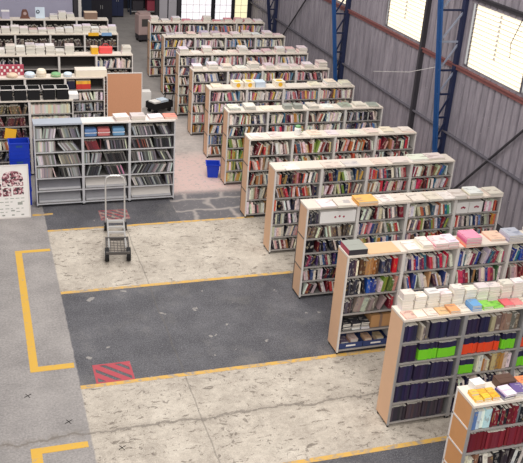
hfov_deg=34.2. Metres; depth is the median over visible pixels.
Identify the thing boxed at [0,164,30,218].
framed poster
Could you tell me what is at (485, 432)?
book
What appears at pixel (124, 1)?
wall
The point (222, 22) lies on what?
bookcase
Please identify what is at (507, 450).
book
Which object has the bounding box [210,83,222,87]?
book
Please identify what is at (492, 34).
window
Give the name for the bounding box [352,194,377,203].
book
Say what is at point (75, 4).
trim
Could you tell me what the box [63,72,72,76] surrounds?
wrapped bundle
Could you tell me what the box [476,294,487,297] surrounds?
book
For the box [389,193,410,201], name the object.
book
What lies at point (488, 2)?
trim
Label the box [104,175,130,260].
truck
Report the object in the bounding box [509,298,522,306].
book
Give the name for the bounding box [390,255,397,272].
book
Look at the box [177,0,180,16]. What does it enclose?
trim
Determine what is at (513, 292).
book
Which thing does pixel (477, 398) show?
book
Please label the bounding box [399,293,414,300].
book
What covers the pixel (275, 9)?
lattice column
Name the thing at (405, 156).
book
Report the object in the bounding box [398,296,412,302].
book
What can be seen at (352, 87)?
bookcase
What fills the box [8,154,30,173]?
plastic crate
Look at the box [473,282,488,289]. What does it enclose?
book
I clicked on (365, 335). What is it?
book
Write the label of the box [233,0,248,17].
window
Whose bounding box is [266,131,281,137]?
book
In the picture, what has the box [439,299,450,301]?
book
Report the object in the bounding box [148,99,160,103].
parcel
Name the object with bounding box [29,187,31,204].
plastic crate
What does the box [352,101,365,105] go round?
book
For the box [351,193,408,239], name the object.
bookcase
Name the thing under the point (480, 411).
book
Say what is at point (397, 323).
bookcase
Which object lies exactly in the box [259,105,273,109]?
book
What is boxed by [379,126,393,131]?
book
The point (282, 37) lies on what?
bookcase
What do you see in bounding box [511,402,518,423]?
book
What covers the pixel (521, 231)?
bookcase
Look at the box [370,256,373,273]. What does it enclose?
book
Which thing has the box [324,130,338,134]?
book
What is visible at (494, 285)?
book
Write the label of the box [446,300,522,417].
bookcase
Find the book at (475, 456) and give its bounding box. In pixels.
[471,454,478,462]
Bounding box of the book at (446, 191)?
[446,191,466,198]
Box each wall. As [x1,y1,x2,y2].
[123,0,231,7]
[167,0,251,19]
[251,0,522,229]
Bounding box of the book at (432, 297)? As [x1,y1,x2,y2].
[424,292,439,299]
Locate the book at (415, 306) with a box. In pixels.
[413,304,425,307]
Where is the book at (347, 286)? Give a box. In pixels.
[345,279,349,295]
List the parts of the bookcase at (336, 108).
panel, panel, shelf, panel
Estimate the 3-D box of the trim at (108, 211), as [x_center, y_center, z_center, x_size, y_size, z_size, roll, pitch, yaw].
[-3.315,-0.380,19.125,0.640,0.003,0.530,-4,27,-18]
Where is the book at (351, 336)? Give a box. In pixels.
[346,333,357,341]
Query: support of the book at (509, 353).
on the bookcase at (519, 309)
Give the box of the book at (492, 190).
[481,186,502,194]
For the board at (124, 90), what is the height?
1.950 m
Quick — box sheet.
[365,241,400,254]
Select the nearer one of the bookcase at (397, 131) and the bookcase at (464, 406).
the bookcase at (464, 406)
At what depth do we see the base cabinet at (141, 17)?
34.01 m
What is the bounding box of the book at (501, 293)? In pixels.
[499,291,511,295]
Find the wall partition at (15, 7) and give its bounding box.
[0,0,72,16]
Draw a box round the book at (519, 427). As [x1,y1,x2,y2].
[514,425,520,444]
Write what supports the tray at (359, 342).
on the bookcase at (341, 276)
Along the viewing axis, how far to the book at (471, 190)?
16.47 m
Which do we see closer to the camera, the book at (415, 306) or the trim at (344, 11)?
the book at (415, 306)
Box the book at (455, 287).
[449,283,465,291]
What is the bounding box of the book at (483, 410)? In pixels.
[479,407,484,427]
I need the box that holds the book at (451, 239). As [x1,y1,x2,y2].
[440,233,459,243]
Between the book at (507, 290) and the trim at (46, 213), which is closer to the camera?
the book at (507, 290)
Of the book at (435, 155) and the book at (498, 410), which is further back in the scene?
the book at (435, 155)
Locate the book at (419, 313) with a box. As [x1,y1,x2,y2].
[411,309,426,317]
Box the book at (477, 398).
[472,395,482,401]
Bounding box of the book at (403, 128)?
[398,126,412,131]
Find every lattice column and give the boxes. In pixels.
[267,0,278,32]
[332,0,350,81]
[432,0,469,153]
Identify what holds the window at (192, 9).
in the wall at (250, 4)
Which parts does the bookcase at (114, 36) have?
panel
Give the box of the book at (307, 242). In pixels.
[305,240,309,252]
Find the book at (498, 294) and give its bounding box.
[488,293,499,296]
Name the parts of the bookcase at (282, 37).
panel, panel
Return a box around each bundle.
[7,72,17,77]
[24,71,34,77]
[36,68,45,77]
[50,72,60,76]
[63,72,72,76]
[84,127,96,136]
[97,126,109,135]
[111,126,124,135]
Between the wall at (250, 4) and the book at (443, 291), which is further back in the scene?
the wall at (250, 4)
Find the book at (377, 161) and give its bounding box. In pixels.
[369,158,387,164]
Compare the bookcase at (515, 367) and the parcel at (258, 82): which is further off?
the parcel at (258, 82)
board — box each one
[35,7,44,17]
[107,72,141,116]
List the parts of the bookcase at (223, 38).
panel, panel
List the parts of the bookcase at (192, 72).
panel, panel, panel, shelf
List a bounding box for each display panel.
[38,178,80,189]
[39,190,80,202]
[85,175,126,187]
[85,188,126,199]
[131,185,170,196]
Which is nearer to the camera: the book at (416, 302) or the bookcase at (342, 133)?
the book at (416, 302)
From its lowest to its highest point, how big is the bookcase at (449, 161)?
1.900 m
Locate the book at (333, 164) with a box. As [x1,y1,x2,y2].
[320,161,341,167]
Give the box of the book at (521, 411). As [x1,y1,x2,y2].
[518,402,522,421]
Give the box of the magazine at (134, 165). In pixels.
[131,163,136,172]
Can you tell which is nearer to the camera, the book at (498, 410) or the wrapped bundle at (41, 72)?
the book at (498, 410)
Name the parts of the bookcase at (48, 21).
panel, panel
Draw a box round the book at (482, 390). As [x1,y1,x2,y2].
[476,388,486,394]
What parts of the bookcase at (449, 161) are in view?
shelf, panel, shelf, panel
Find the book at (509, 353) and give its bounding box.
[505,351,511,366]
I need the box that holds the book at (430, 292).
[424,288,439,296]
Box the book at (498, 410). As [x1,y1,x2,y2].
[493,405,499,425]
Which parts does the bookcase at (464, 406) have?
panel, panel, shelf, shelf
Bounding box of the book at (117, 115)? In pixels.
[112,113,128,118]
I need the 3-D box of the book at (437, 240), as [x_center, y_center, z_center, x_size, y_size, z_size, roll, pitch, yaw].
[2.976,0.149,14.339,0.255,0.031,0.324,-4,27,-18]
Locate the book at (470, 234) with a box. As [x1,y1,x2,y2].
[458,229,481,239]
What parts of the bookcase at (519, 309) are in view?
shelf, shelf, panel, shelf, panel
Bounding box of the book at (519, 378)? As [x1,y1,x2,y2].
[514,375,522,383]
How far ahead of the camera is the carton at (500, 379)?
10.69 m
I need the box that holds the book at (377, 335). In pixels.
[372,331,383,338]
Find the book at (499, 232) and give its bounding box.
[499,232,522,240]
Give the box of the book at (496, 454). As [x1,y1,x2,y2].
[490,450,499,462]
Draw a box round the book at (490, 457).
[487,452,492,462]
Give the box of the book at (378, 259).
[374,256,379,273]
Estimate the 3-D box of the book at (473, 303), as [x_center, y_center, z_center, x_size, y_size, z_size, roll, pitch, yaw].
[3.117,1.050,12.467,0.160,0.025,0.197,-4,27,-18]
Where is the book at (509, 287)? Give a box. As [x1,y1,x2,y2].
[497,282,511,289]
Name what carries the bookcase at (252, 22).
on the floor
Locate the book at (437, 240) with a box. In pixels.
[427,235,448,245]
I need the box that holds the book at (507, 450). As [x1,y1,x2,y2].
[503,448,509,462]
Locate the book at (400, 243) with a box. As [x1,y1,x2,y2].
[400,243,419,252]
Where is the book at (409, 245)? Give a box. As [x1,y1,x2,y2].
[400,241,419,250]
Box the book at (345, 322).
[342,317,350,325]
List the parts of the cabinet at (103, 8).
door, door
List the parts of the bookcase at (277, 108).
panel, shelf, panel, panel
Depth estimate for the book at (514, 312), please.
12.72 m
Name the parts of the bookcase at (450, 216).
shelf, panel, shelf, panel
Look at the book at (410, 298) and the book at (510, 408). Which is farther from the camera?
the book at (410, 298)
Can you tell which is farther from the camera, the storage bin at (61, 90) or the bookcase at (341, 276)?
the storage bin at (61, 90)
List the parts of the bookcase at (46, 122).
panel, panel, shelf, shelf, shelf, shelf, shelf, shelf, panel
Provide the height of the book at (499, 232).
0.025 m
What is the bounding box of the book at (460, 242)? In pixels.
[456,238,480,247]
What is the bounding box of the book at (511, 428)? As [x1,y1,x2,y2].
[506,426,512,445]
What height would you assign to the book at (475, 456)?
0.296 m
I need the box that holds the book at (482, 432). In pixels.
[478,431,483,449]
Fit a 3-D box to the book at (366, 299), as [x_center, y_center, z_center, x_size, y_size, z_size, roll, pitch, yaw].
[1.710,1.204,14.385,0.143,0.266,0.163,-4,27,-18]
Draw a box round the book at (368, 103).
[365,102,378,105]
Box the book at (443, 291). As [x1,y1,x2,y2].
[437,288,451,296]
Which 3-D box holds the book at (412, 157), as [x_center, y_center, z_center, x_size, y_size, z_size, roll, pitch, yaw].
[3.335,-1.597,18.229,0.399,0.020,0.324,-4,27,-18]
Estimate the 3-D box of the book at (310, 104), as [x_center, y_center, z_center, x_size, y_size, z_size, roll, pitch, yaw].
[1.249,-3.156,21.129,0.264,0.021,0.318,-3,26,-15]
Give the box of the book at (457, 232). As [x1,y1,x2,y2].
[457,232,481,241]
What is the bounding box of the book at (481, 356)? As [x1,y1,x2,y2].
[477,354,483,371]
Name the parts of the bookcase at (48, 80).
panel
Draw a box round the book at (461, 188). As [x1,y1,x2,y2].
[461,188,482,195]
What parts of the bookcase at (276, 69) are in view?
panel, panel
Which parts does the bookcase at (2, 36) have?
panel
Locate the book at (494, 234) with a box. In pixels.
[482,230,505,239]
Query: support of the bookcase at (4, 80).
on the floor
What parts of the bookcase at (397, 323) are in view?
panel, shelf, shelf, shelf, shelf, panel, shelf, panel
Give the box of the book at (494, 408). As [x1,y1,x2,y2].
[489,406,495,426]
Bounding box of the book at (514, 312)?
[509,310,516,328]
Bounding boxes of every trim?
[15,249,74,372]
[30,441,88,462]
[32,213,52,215]
[48,216,252,231]
[61,271,292,293]
[73,0,77,16]
[78,0,81,16]
[81,348,384,388]
[92,361,134,383]
[98,209,129,220]
[155,0,158,19]
[159,0,176,19]
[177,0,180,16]
[249,1,522,184]
[283,0,305,34]
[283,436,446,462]
[325,0,522,104]
[337,11,344,76]
[374,67,433,71]
[407,0,431,128]
[450,187,503,231]
[453,129,522,188]
[476,0,522,17]
[509,19,522,57]
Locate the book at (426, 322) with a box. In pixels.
[422,320,429,339]
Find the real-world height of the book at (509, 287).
0.054 m
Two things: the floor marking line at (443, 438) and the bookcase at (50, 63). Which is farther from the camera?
the bookcase at (50, 63)
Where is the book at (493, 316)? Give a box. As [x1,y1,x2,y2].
[488,312,496,330]
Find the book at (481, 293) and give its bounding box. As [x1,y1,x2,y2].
[476,291,487,294]
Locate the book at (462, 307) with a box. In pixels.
[456,304,469,312]
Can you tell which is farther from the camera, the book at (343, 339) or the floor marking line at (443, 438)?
the book at (343, 339)
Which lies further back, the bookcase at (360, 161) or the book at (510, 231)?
the bookcase at (360, 161)
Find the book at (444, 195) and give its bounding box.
[436,192,453,199]
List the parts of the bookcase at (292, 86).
panel, shelf, panel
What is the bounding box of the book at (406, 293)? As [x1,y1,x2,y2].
[399,289,415,297]
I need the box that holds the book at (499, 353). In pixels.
[494,352,500,368]
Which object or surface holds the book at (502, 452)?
on the bookcase at (464, 406)
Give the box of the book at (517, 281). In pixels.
[509,277,522,285]
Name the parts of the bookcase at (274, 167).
panel, shelf, shelf, shelf, shelf, panel, shelf, shelf, panel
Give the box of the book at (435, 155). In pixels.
[422,152,444,158]
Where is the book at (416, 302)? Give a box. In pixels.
[413,300,426,303]
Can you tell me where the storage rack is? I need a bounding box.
[127,0,154,14]
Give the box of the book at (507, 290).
[500,289,511,291]
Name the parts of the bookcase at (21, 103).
panel, shelf, shelf, shelf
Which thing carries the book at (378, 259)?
on the bookcase at (341, 276)
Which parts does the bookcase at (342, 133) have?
panel, shelf, panel, panel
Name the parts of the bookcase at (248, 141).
panel, shelf, shelf, shelf, panel, panel, shelf, panel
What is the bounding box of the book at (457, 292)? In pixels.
[449,287,464,293]
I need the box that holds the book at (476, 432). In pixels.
[473,432,478,450]
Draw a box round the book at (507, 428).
[503,427,509,445]
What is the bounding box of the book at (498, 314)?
[493,312,501,330]
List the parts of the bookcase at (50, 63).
panel, panel, shelf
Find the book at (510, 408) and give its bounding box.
[506,403,511,423]
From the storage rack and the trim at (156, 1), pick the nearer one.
the trim at (156, 1)
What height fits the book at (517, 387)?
0.022 m
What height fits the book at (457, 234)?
0.027 m
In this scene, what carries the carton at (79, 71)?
on the bookcase at (97, 83)
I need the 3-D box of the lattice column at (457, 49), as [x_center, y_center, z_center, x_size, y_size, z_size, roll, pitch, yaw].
[4.310,-4.054,20.606,1.044,6.407,0.240,-4,27,-18]
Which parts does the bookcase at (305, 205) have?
panel, shelf, shelf, shelf, shelf, panel, shelf, shelf, panel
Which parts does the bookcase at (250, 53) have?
panel, panel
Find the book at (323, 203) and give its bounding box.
[315,199,336,207]
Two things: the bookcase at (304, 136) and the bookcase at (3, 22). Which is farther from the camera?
the bookcase at (3, 22)
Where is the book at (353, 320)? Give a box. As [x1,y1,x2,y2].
[348,317,360,325]
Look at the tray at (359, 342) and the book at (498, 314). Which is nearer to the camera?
the book at (498, 314)
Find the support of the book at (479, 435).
on the bookcase at (464, 406)
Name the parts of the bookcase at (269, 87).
panel, shelf, panel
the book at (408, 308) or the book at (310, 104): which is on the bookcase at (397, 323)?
the book at (408, 308)
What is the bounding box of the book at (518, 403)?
[516,402,521,421]
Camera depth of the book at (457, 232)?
14.36 m
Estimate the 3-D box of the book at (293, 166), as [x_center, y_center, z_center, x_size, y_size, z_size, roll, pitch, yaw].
[0.591,-1.311,17.244,0.298,0.013,0.324,-4,27,-18]
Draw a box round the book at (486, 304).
[479,300,492,308]
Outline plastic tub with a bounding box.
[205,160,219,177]
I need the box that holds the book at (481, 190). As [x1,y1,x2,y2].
[481,190,502,196]
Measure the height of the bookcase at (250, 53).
1.900 m
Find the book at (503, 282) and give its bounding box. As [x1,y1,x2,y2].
[498,279,513,286]
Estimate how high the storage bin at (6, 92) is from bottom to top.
0.270 m
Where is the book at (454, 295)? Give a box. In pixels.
[452,293,463,296]
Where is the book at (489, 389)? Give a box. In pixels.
[484,387,495,392]
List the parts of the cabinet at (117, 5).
door, door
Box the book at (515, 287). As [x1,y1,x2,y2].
[512,285,522,288]
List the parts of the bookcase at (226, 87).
panel, panel, panel, shelf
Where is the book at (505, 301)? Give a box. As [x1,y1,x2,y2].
[498,298,514,306]
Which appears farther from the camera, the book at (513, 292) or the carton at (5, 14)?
the carton at (5, 14)
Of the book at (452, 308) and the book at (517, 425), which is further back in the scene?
the book at (452, 308)
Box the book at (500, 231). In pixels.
[499,230,522,239]
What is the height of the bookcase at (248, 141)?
1.900 m
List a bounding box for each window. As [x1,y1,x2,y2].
[180,0,212,19]
[214,0,232,18]
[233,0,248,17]
[386,0,425,41]
[466,4,522,92]
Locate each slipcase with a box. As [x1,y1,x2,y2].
[317,207,355,223]
[456,200,469,213]
[466,199,482,212]
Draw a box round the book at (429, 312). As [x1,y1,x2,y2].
[422,308,437,316]
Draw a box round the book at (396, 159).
[386,156,409,162]
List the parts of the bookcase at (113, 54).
panel, shelf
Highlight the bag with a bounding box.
[99,45,111,53]
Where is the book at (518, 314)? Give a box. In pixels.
[513,310,519,328]
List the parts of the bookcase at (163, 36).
panel, panel, panel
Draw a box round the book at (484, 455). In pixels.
[481,452,487,462]
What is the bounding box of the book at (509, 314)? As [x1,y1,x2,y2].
[504,311,511,329]
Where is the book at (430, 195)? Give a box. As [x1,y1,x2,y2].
[422,192,441,199]
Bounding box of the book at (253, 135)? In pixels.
[248,132,262,138]
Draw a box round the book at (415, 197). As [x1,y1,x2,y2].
[406,193,425,201]
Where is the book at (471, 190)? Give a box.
[462,186,483,194]
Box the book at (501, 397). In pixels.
[495,390,513,400]
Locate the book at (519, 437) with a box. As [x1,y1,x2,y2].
[517,425,522,443]
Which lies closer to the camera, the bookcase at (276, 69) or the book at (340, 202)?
the book at (340, 202)
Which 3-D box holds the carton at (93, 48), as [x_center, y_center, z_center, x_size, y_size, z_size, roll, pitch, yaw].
[-4.810,-5.226,24.463,0.196,0.200,0.266,-4,27,-18]
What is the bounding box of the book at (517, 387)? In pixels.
[509,382,522,393]
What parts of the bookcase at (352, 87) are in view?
shelf, panel, panel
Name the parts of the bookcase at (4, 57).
panel, panel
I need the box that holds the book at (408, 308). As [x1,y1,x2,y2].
[397,303,412,310]
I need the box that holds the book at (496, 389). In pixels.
[495,387,511,397]
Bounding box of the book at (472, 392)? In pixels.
[468,389,479,395]
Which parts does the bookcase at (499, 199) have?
shelf, panel, shelf, panel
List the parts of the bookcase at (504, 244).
shelf, panel, shelf, panel, panel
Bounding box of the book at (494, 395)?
[489,392,500,398]
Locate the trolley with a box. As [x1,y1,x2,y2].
[146,88,173,112]
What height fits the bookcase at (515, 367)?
1.900 m
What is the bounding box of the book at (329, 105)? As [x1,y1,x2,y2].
[320,103,333,107]
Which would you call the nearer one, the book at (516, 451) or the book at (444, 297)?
the book at (516, 451)
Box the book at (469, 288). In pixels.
[463,284,477,292]
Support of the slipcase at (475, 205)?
on the bookcase at (499, 199)
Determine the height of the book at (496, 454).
0.283 m
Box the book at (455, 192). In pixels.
[447,189,467,197]
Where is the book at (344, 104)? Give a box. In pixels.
[338,102,351,106]
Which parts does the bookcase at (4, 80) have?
panel, panel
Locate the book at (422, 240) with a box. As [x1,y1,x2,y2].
[414,236,432,246]
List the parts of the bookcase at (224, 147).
panel, shelf, panel, panel, shelf, panel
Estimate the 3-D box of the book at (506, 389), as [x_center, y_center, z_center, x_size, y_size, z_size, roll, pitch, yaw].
[3.040,1.971,10.528,0.154,0.026,0.196,-7,27,-22]
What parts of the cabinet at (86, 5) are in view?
door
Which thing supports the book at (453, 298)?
on the book at (455, 301)
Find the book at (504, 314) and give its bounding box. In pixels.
[499,311,506,329]
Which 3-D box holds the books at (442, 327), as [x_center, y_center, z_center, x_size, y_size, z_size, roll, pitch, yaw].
[-1.360,-1.916,20.016,9.696,2.101,22.352,-4,27,-18]
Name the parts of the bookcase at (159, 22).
panel, panel, panel, shelf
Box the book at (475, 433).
[470,432,476,451]
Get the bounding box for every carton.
[0,64,23,75]
[1,10,9,18]
[68,91,78,98]
[74,67,106,76]
[84,11,96,18]
[90,45,97,53]
[131,0,142,10]
[142,89,150,107]
[145,0,154,10]
[282,103,292,109]
[292,103,302,108]
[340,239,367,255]
[468,377,485,388]
[492,373,516,386]
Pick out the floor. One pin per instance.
(279, 413)
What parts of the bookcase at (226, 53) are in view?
panel, panel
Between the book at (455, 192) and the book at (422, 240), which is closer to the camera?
the book at (422, 240)
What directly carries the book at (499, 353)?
on the bookcase at (519, 309)
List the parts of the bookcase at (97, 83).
panel, shelf, shelf, shelf, panel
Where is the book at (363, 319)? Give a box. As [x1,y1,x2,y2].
[357,315,369,323]
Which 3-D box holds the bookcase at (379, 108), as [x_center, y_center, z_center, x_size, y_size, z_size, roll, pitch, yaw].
[2.479,-2.343,21.980,1.022,1.900,0.419,-4,27,-18]
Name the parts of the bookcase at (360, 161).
panel, shelf, shelf, panel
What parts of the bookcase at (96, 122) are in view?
panel, panel, shelf, shelf, shelf, shelf, shelf, shelf, panel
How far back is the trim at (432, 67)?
23.69 m
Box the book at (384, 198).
[375,194,395,202]
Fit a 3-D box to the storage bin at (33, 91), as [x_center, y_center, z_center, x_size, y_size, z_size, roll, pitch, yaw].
[-5.415,-3.298,20.199,0.294,0.270,0.364,-4,27,-18]
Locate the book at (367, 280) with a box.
[363,277,370,292]
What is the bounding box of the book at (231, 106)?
[226,104,239,108]
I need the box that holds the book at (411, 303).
[398,299,413,305]
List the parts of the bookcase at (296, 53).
panel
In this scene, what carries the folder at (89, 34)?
on the bookcase at (114, 36)
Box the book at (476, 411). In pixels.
[471,409,478,429]
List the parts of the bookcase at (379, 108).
shelf, panel, panel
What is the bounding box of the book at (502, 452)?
[499,449,505,462]
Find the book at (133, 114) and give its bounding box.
[129,112,145,117]
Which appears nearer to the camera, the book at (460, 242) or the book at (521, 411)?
the book at (521, 411)
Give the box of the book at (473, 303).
[466,299,481,307]
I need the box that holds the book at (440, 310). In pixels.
[433,306,449,314]
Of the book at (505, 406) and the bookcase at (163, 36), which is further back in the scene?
the bookcase at (163, 36)
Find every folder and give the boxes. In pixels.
[4,128,16,138]
[88,33,98,35]
[101,33,111,35]
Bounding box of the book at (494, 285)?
[485,281,500,290]
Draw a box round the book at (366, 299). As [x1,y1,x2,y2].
[360,296,368,311]
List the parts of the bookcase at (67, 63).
panel, shelf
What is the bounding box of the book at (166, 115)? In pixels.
[162,113,176,117]
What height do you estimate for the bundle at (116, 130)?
0.180 m
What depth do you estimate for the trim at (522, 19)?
18.34 m
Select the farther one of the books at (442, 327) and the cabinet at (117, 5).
the cabinet at (117, 5)
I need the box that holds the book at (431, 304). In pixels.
[426,302,438,306]
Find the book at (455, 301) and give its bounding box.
[451,300,462,302]
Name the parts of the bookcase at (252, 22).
panel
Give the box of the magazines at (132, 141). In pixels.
[37,123,172,184]
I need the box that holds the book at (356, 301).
[352,296,361,311]
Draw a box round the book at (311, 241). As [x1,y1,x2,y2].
[309,240,313,251]
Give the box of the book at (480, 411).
[475,408,481,428]
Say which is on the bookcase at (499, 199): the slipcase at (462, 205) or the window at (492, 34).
the slipcase at (462, 205)
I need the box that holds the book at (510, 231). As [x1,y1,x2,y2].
[500,227,522,236]
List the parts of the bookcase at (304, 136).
panel, panel, shelf, panel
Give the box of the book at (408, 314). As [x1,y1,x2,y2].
[400,310,415,319]
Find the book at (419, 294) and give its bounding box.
[415,291,426,298]
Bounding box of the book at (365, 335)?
[360,332,371,339]
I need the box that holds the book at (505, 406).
[501,404,508,423]
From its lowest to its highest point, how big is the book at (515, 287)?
0.049 m
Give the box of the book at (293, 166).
[281,163,299,169]
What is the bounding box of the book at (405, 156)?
[405,156,428,161]
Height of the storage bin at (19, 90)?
0.270 m
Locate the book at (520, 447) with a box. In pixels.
[517,446,522,462]
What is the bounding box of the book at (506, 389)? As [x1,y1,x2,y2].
[497,384,516,396]
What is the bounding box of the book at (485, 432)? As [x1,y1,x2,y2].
[480,431,486,449]
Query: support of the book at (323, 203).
on the bookcase at (305, 205)
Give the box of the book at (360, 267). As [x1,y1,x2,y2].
[357,257,363,274]
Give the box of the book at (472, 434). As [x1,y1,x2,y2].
[468,433,473,451]
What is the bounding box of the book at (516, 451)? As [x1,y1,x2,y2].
[511,447,518,462]
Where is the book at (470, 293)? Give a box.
[464,292,476,295]
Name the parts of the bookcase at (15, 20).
panel, panel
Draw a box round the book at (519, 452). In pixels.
[514,447,520,462]
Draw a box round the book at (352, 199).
[352,199,377,206]
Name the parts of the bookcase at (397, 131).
panel, shelf, panel, panel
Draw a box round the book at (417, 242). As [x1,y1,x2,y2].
[414,239,432,247]
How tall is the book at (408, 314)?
0.019 m
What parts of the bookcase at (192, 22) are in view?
panel, panel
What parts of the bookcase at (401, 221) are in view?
panel, shelf, shelf, panel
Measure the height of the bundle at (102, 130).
0.180 m
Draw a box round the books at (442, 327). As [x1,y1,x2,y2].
[0,10,522,462]
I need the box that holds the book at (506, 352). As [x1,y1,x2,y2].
[501,351,508,367]
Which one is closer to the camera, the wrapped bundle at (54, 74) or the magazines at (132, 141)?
the magazines at (132, 141)
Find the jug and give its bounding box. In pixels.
[294,125,302,135]
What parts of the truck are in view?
rail, handle, rail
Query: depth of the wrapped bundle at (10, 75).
21.65 m
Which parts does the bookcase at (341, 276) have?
panel, shelf, shelf, panel, shelf, shelf, panel, shelf, panel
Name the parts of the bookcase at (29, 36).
panel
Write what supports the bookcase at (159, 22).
on the floor
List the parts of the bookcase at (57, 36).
panel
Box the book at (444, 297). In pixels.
[439,295,451,299]
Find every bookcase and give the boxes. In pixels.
[0,17,11,30]
[0,31,15,49]
[0,52,20,63]
[0,75,24,92]
[0,96,32,174]
[11,17,44,26]
[15,31,50,50]
[20,52,59,73]
[24,73,64,139]
[29,95,73,174]
[32,117,83,206]
[44,17,76,26]
[50,32,84,51]
[59,52,96,73]
[65,73,104,116]
[76,17,107,25]
[80,116,129,204]
[84,31,117,51]
[96,51,132,115]
[129,115,175,201]
[147,20,179,76]
[160,34,194,94]
[174,51,212,115]
[179,20,208,33]
[187,66,227,134]
[195,34,225,50]
[203,84,247,157]
[208,20,236,33]
[212,51,244,65]
[220,106,268,184]
[225,34,255,50]
[228,66,262,83]
[236,21,264,33]
[240,132,293,217]
[245,50,276,65]
[247,83,283,104]
[255,34,284,48]
[260,65,296,82]
[263,160,322,253]
[267,105,307,131]
[273,50,307,64]
[283,83,319,103]
[288,130,335,160]
[292,196,359,298]
[296,65,329,82]
[303,104,345,129]
[316,158,368,197]
[318,82,354,103]
[328,241,404,353]
[333,129,376,158]
[344,102,382,128]
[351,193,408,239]
[361,156,412,193]
[374,127,416,156]
[376,305,467,426]
[395,239,459,295]
[403,190,456,239]
[406,154,454,192]
[442,381,522,462]
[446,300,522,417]
[451,188,501,234]
[453,234,511,284]
[504,230,522,278]
[512,329,522,375]
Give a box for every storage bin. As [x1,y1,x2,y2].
[0,85,12,100]
[13,85,26,100]
[26,85,39,99]
[41,85,55,99]
[55,84,68,99]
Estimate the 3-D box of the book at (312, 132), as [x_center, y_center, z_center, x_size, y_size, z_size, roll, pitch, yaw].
[1.183,-2.249,19.278,0.263,0.014,0.328,-3,26,-15]
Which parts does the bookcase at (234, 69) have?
panel, panel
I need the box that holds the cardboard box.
[364,311,390,327]
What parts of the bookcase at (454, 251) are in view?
panel, shelf, panel, shelf, panel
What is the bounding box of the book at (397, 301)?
[397,301,412,307]
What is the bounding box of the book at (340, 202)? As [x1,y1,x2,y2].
[332,198,352,206]
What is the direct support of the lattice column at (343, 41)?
on the floor
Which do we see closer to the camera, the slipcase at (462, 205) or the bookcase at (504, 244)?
the bookcase at (504, 244)
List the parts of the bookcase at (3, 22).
panel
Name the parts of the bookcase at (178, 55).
panel, panel, panel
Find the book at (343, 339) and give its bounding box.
[339,336,347,342]
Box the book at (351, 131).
[345,129,360,134]
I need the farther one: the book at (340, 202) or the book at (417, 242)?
the book at (340, 202)
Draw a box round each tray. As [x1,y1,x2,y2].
[338,332,362,348]
[356,329,386,345]
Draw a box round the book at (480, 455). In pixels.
[477,453,481,462]
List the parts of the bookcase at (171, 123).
panel, shelf, shelf, shelf, panel, shelf, shelf, shelf, panel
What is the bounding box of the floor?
[0,8,450,462]
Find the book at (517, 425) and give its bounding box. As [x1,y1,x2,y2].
[512,425,517,443]
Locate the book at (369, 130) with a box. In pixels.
[362,127,378,132]
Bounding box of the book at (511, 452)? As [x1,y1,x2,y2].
[506,447,515,462]
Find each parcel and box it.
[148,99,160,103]
[156,97,168,102]
[230,80,243,87]
[242,79,254,87]
[253,79,265,87]
[272,79,284,86]
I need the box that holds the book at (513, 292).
[512,290,522,293]
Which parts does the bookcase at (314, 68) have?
panel, shelf, panel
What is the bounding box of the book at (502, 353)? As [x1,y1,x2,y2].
[498,352,504,368]
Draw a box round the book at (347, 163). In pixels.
[340,160,361,166]
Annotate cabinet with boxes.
[72,0,91,16]
[91,0,111,23]
[112,0,122,16]
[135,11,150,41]
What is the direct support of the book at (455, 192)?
on the book at (446, 191)
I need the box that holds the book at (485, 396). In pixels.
[480,393,491,399]
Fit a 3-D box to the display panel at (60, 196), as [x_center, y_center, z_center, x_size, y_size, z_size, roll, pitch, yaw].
[-4.592,-0.812,19.373,0.930,0.212,0.177,-4,27,-18]
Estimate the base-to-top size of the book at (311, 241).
0.243 m
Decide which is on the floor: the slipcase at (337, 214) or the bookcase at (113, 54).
the bookcase at (113, 54)
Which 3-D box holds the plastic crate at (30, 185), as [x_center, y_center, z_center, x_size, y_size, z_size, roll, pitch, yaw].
[-5.420,-1.164,19.139,0.454,0.368,0.364,-4,27,-18]
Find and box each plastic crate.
[7,138,29,158]
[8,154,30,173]
[29,174,31,189]
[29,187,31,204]
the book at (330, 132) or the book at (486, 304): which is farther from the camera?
the book at (330, 132)
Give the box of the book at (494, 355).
[489,353,497,369]
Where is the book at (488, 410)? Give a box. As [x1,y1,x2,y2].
[482,406,492,427]
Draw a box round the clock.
[20,9,29,18]
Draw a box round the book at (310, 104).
[305,102,318,106]
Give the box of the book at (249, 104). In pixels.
[242,102,255,107]
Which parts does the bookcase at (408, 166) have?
shelf, panel, shelf, panel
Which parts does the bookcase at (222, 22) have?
panel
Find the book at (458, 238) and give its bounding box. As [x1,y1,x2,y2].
[456,236,480,245]
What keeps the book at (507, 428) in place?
on the bookcase at (464, 406)
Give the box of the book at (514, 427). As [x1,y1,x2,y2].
[509,426,515,444]
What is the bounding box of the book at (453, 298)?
[451,296,463,300]
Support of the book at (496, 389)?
on the book at (501, 397)
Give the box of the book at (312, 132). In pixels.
[306,130,320,134]
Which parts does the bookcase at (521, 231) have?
shelf, panel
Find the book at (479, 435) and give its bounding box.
[475,431,480,449]
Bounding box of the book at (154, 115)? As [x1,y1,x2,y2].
[147,113,162,118]
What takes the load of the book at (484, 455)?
on the bookcase at (464, 406)
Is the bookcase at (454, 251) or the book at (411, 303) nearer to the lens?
the book at (411, 303)
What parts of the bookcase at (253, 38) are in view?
panel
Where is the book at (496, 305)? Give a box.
[489,300,503,308]
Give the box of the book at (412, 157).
[406,154,428,160]
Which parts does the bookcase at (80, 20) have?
panel, panel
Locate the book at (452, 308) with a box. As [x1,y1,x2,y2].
[444,304,460,312]
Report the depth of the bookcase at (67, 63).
24.58 m
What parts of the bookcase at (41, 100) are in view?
panel, panel, shelf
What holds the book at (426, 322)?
on the bookcase at (397, 323)
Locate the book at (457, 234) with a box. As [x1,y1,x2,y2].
[457,234,481,242]

